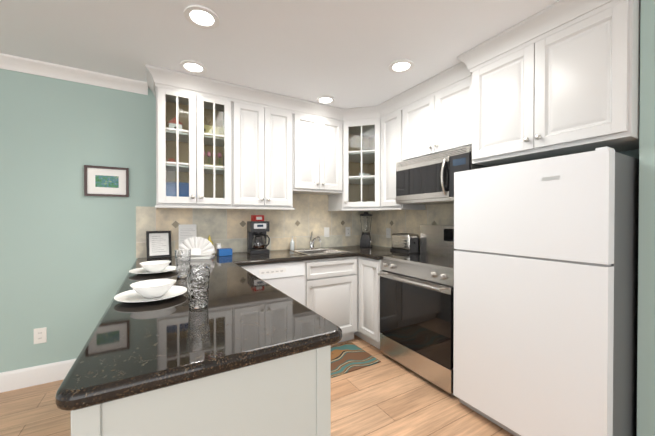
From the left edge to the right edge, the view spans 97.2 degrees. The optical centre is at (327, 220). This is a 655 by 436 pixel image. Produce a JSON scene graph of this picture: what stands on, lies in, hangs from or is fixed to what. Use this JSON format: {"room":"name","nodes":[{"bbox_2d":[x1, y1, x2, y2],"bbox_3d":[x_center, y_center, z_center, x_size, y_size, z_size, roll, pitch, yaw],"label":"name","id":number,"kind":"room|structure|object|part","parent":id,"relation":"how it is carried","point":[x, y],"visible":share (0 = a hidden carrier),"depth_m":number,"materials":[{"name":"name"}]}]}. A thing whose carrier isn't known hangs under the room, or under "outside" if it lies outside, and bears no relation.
{"room":"kitchen","nodes":[
{"label":"kitchen","id":0,"kind":"room"},
{"bbox_2d":[0,69,368,372],"bbox_3d":[-1.437,0.025,2.716,8.600,2.440,0.151,0,1,-30],"label":"wall","id":1,"kind":"structure","parent":0,"point":[70,253],"depth_m":2.31,"materials":[{"name":"paint"}]},
{"bbox_2d":[0,358,76,392],"bbox_3d":[-3.381,1.183,1.521,4.028,0.142,0.014,0,1,-30],"label":"baseboard","id":2,"kind":"structure","parent":1,"relation":"attached to","point":[30,376],"depth_m":2.19,"materials":[{"name":"white wood"}]},
{"bbox_2d":[34,327,46,343],"bbox_3d":[-2.195,0.879,2.206,0.072,0.116,0.008,0,1,-30],"label":"outlet","id":3,"kind":"object","parent":1,"relation":"attached to","point":[40,335],"visible":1,"depth_m":2.21,"materials":[{"name":"white plastic"}]},
{"bbox_2d":[0,53,147,94],"bbox_3d":[-3.341,-1.141,1.496,4.093,0.088,0.064,0,1,-30],"label":"crown molding","id":4,"kind":"structure","parent":1,"relation":"attached to","point":[32,66],"depth_m":2.26,"materials":[{"name":"white wood"}]},
{"bbox_2d":[84,165,128,196],"bbox_3d":[-1.830,-0.324,2.398,0.295,0.247,0.020,0,1,-30],"label":"framed picture","id":5,"kind":"object","parent":1,"relation":"attached to","point":[106,181],"visible":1,"depth_m":2.39,"materials":[{"name":"brown"}]},
{"bbox_2d":[217,84,300,210],"bbox_3d":[-0.678,-0.659,2.876,0.726,1.074,0.339,0,1,-30],"label":"upper cabinet","id":6,"kind":"object","parent":1,"relation":"attached to","point":[255,129],"depth_m":2.70,"materials":[{"name":"white wood"}]},
{"bbox_3d":[-1.181,-0.607,2.568,0.587,0.975,0.370,0,1,-30],"label":"cab glass","id":7,"kind":"part","parent":6,"relation":"part of","materials":[{"name":"white"}]},
{"bbox_3d":[-0.260,-0.116,2.770,2.400,0.018,0.946,0,1,-30],"label":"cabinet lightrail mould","id":8,"kind":"part","parent":6,"relation":"part of","materials":[{"name":"white wood"}]},
{"bbox_3d":[-0.036,-1.124,1.976,2.118,0.129,2.531,0,1,-30],"label":"cabinet crown mould","id":9,"kind":"part","parent":6,"relation":"part of","materials":[{"name":"white wood"}]},
{"bbox_2d":[293,100,344,195],"bbox_3d":[-0.165,-0.751,3.171,0.590,0.894,0.339,0,1,-30],"label":"upper cabinet","id":10,"kind":"object","parent":1,"relation":"attached to","point":[318,129],"depth_m":3.01,"materials":[{"name":"white wood"}]},
{"bbox_2d":[324,227,328,236],"bbox_3d":[-0.008,0.139,3.452,0.072,0.116,0.009,0,1,-30],"label":"light switch","id":11,"kind":"object","parent":1,"relation":"attached to","point":[326,231],"visible":1,"depth_m":3.44,"materials":[{"name":"white plastic"}]},
{"bbox_2d":[345,227,349,235],"bbox_3d":[0.256,0.137,3.605,0.072,0.116,0.008,0,1,-30],"label":"outlet","id":12,"kind":"object","parent":1,"relation":"attached to","point":[347,231],"visible":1,"depth_m":3.60,"materials":[{"name":"white plastic"}]},
{"bbox_2d":[341,112,376,203],"bbox_3d":[0.370,-0.639,3.127,0.293,0.879,0.293,0,1,-30],"label":"upper cabinet","id":13,"kind":"object","parent":1,"relation":"attached to","point":[359,182],"depth_m":3.29,"materials":[{"name":"white wood"}]},
{"bbox_3d":[0.426,-0.613,3.350,0.630,0.975,0.622,0,1,-30],"label":"cab corner glass","id":14,"kind":"part","parent":13,"relation":"part of","materials":[{"name":"white"}]},
{"bbox_2d":[0,334,513,435],"bbox_3d":[0.144,1.317,-0.014,8.600,0.100,6.800,0,1,-30],"label":"floor","id":15,"kind":"structure","parent":0,"point":[387,396],"depth_m":1.91,"materials":[{"name":"brown wood"}]},
{"bbox_2d":[71,348,330,435],"bbox_3d":[-0.785,0.813,1.732,0.689,0.879,2.234,0,1,-30],"label":"base cabinet","id":16,"kind":"object","parent":15,"relation":"on","point":[288,397],"depth_m":0.76,"materials":[{"name":"grey paint"}]},
{"bbox_2d":[55,245,419,415],"bbox_3d":[0.004,0.349,2.170,2.548,0.040,2.262,0,1,-30],"label":"countertop","id":17,"kind":"structure","parent":16,"relation":"on","point":[277,305],"depth_m":0.97,"materials":[{"name":"black stone"}]},
{"bbox_2d":[114,279,186,302],"bbox_3d":[-0.763,0.304,1.260,0.272,0.064,0.272,0,1,-30],"label":"plate setting","id":18,"kind":"object","parent":17,"relation":"on","point":[152,290],"visible":1,"depth_m":1.24,"materials":[{"name":"white ceramic"}]},
{"bbox_2d":[129,260,175,274],"bbox_3d":[-1.103,0.299,1.844,0.272,0.064,0.272,0,1,-30],"label":"plate setting","id":19,"kind":"object","parent":17,"relation":"on","point":[154,267],"visible":1,"depth_m":1.82,"materials":[{"name":"white ceramic"}]},
{"bbox_2d":[146,231,171,258],"bbox_3d":[-1.485,0.208,2.546,0.190,0.234,0.053,0,1,-38],"label":"frame","id":20,"kind":"object","parent":17,"relation":"on","point":[158,244],"visible":1,"depth_m":2.54,"materials":[{"name":"white paper"}]},
{"bbox_2d":[175,249,190,277],"bbox_3d":[-0.855,0.252,1.709,0.088,0.160,0.088,0,1,-30],"label":"tumbler","id":21,"kind":"object","parent":17,"relation":"on","point":[182,258],"visible":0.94,"depth_m":1.68,"materials":[{"name":"clear glass"}]},
{"bbox_2d":[179,224,196,245],"bbox_3d":[-1.294,0.180,2.672,0.158,0.289,0.042,0,1,-25],"label":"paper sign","id":22,"kind":"object","parent":17,"relation":"on","point":[186,231],"visible":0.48,"depth_m":2.68,"materials":[{"name":"white paper"}]},
{"bbox_2d":[179,237,214,258],"bbox_3d":[-1.141,0.232,2.525,0.308,0.186,0.190,0,0,-10],"label":"folded towel","id":23,"kind":"object","parent":17,"relation":"on","point":[201,248],"visible":0.9,"depth_m":2.50,"materials":[{"name":"white fabric"}]},
{"bbox_2d":[186,264,209,308],"bbox_3d":[-0.507,0.257,1.136,0.088,0.160,0.088,0,1,-30],"label":"tumbler","id":24,"kind":"object","parent":17,"relation":"on","point":[198,277],"visible":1,"depth_m":1.10,"materials":[{"name":"clear glass"}]},
{"bbox_2d":[216,243,221,254],"bbox_3d":[-1.041,0.270,2.762,0.052,0.106,0.051,0,1,-30],"label":"bottle","id":25,"kind":"object","parent":17,"relation":"on","point":[218,245],"visible":0.58,"depth_m":2.74,"materials":[{"name":"white plastic"}]},
{"bbox_2d":[217,248,231,255],"bbox_3d":[-0.959,0.292,2.689,0.120,0.064,0.080,0,1,-35],"label":"box","id":26,"kind":"object","parent":17,"relation":"on","point":[224,251],"visible":1,"depth_m":2.66,"materials":[{"name":"blue"}]},
{"bbox_2d":[247,221,269,253],"bbox_3d":[-0.684,0.165,2.894,0.202,0.315,0.224,0,1,-24],"label":"coffee maker","id":27,"kind":"object","parent":17,"relation":"on","point":[256,236],"visible":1,"depth_m":2.82,"materials":[{"name":"black plastic"}]},
{"bbox_2d":[251,215,263,220],"bbox_3d":[-0.703,-0.024,2.908,0.110,0.060,0.070,0,1,-36],"label":"box","id":28,"kind":"object","parent":27,"relation":"on","point":[257,217],"visible":1,"depth_m":2.88,"materials":[{"name":"red"}]},
{"bbox_2d":[290,236,293,249],"bbox_3d":[-0.385,0.246,3.166,0.048,0.147,0.054,0,1,-30],"label":"soap pump","id":29,"kind":"object","parent":17,"relation":"on","point":[291,244],"visible":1,"depth_m":3.15,"materials":[{"name":"white plastic"}]},
{"bbox_2d":[290,248,349,254],"bbox_3d":[-0.086,0.400,3.038,0.490,0.164,0.420,0,1,-30],"label":"sink","id":30,"kind":"object","parent":17,"relation":"in","point":[308,251],"depth_m":3.14,"materials":[{"name":"grey metal"}]},
{"bbox_2d":[360,212,371,246],"bbox_3d":[0.466,0.107,3.492,0.176,0.421,0.175,0,1,-30],"label":"blender","id":31,"kind":"object","parent":17,"relation":"on","point":[365,220],"visible":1,"depth_m":3.44,"materials":[{"name":"black plastic"}]},
{"bbox_2d":[390,233,419,252],"bbox_3d":[0.817,0.228,3.022,0.164,0.186,0.294,0,1,-30],"label":"toaster","id":32,"kind":"object","parent":17,"relation":"on","point":[414,245],"visible":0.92,"depth_m":2.91,"materials":[{"name":"black plastic"}]},
{"bbox_2d":[331,342,380,377],"bbox_3d":[0.004,1.241,2.539,0.810,0.008,0.465,0,1,-30],"label":"mat","id":33,"kind":"object","parent":15,"relation":"on","point":[348,357],"visible":0.44,"depth_m":2.57,"materials":[{"name":"multicoloured fabric"}]},
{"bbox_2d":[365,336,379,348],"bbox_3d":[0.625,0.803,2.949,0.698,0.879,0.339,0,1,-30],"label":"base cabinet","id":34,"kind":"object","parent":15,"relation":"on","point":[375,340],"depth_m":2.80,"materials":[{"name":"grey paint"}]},
{"bbox_2d":[378,225,455,394],"bbox_3d":[0.905,0.646,2.468,0.671,1.199,0.760,0,1,-30],"label":"range","id":35,"kind":"object","parent":15,"relation":"on","point":[417,313],"visible":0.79,"depth_m":2.30,"materials":[{"name":"silver metal"}]},
{"bbox_2d":[453,147,638,435],"bbox_3d":[1.319,0.453,1.772,0.631,1.575,0.777,0,1,-30],"label":"refrigerator","id":36,"kind":"object","parent":15,"relation":"on","point":[546,297],"visible":0.98,"depth_m":1.48,"materials":[{"name":"white metal"}]},
{"bbox_2d":[240,261,304,305],"bbox_3d":[-0.489,0.804,2.521,0.605,0.860,0.088,0,1,-30],"label":"dishwasher","id":37,"kind":"object","parent":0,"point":[288,277],"depth_m":2.54,"materials":[{"name":"white metal"}]},
{"bbox_2d":[0,0,559,108],"bbox_3d":[0.144,-1.223,-0.035,8.600,0.100,6.800,0,1,-30],"label":"ceiling","id":38,"kind":"structure","parent":0,"point":[345,54],"depth_m":1.88,"materials":[{"name":"white paint"}]},
{"bbox_2d":[180,60,206,73],"bbox_3d":[-1.035,-1.185,2.229,0.190,0.012,0.190,0,1,-30],"label":"recessed light","id":39,"kind":"object","parent":38,"relation":"in","point":[193,66],"visible":1,"depth_m":2.22,"materials":[{"name":"white plastic"}]},
{"bbox_2d":[184,5,219,28],"bbox_3d":[-0.729,-1.180,1.678,0.190,0.012,0.190,0,1,-30],"label":"recessed light","id":40,"kind":"object","parent":38,"relation":"in","point":[200,16],"visible":1,"depth_m":1.67,"materials":[{"name":"white"}]},
{"bbox_2d":[316,95,334,103],"bbox_3d":[-0.019,-1.190,2.849,0.190,0.012,0.190,0,1,-30],"label":"recessed light","id":41,"kind":"object","parent":38,"relation":"in","point":[325,99],"visible":1,"depth_m":2.84,"materials":[{"name":"white"}]},
{"bbox_2d":[389,59,413,72],"bbox_3d":[0.565,-1.185,2.217,0.190,0.012,0.190,0,1,-30],"label":"recessed light","id":42,"kind":"object","parent":38,"relation":"in","point":[401,65],"visible":1,"depth_m":2.21,"materials":[{"name":"white"}]},
{"bbox_2d":[369,149,638,249],"bbox_3d":[1.234,0.025,2.717,0.151,2.440,2.540,0,1,-30],"label":"wall","id":43,"kind":"structure","parent":0,"point":[404,221],"depth_m":3.17,"materials":[{"name":"tile"}]},
{"bbox_2d":[386,228,390,237],"bbox_3d":[0.725,0.149,3.446,0.008,0.116,0.072,0,1,-30],"label":"outlet","id":44,"kind":"object","parent":43,"relation":"attached to","point":[388,232],"visible":1,"depth_m":3.44,"materials":[{"name":"white plastic"}]},
{"bbox_2d":[373,100,425,210],"bbox_3d":[0.772,-0.610,2.999,0.380,0.975,0.436,0,1,-30],"label":"upper cabinet","id":45,"kind":"object","parent":43,"relation":"attached to","point":[391,122],"depth_m":2.94,"materials":[{"name":"white wood"}]},
{"bbox_2d":[405,80,456,160],"bbox_3d":[1.057,-0.824,2.541,0.338,0.540,0.771,0,1,-30],"label":"upper cabinet","id":46,"kind":"object","parent":43,"relation":"attached to","point":[430,119],"depth_m":2.47,"materials":[{"name":"white wood"}]},
{"bbox_2d":[396,146,488,204],"bbox_3d":[0.995,-0.352,2.512,0.464,0.393,0.756,0,1,-30],"label":"microwave","id":47,"kind":"object","parent":46,"relation":"attached to","point":[427,180],"visible":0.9,"depth_m":2.40,"materials":[{"name":"silver metal"}]},
{"bbox_2d":[457,0,640,166],"bbox_3d":[1.400,-0.797,1.858,0.428,0.778,0.888,0,1,-30],"label":"upper cabinet","id":48,"kind":"object","parent":43,"relation":"attached to","point":[560,78],"depth_m":1.63,"materials":[{"name":"white wood"}]},
{"bbox_2d":[637,0,654,435],"bbox_3d":[2.596,0.031,1.955,2.374,2.440,0.140,0,1,-30],"label":"wall","id":49,"kind":"structure","parent":0,"point":[646,349],"depth_m":1.40,"materials":[{"name":"green paint"}]}
]}

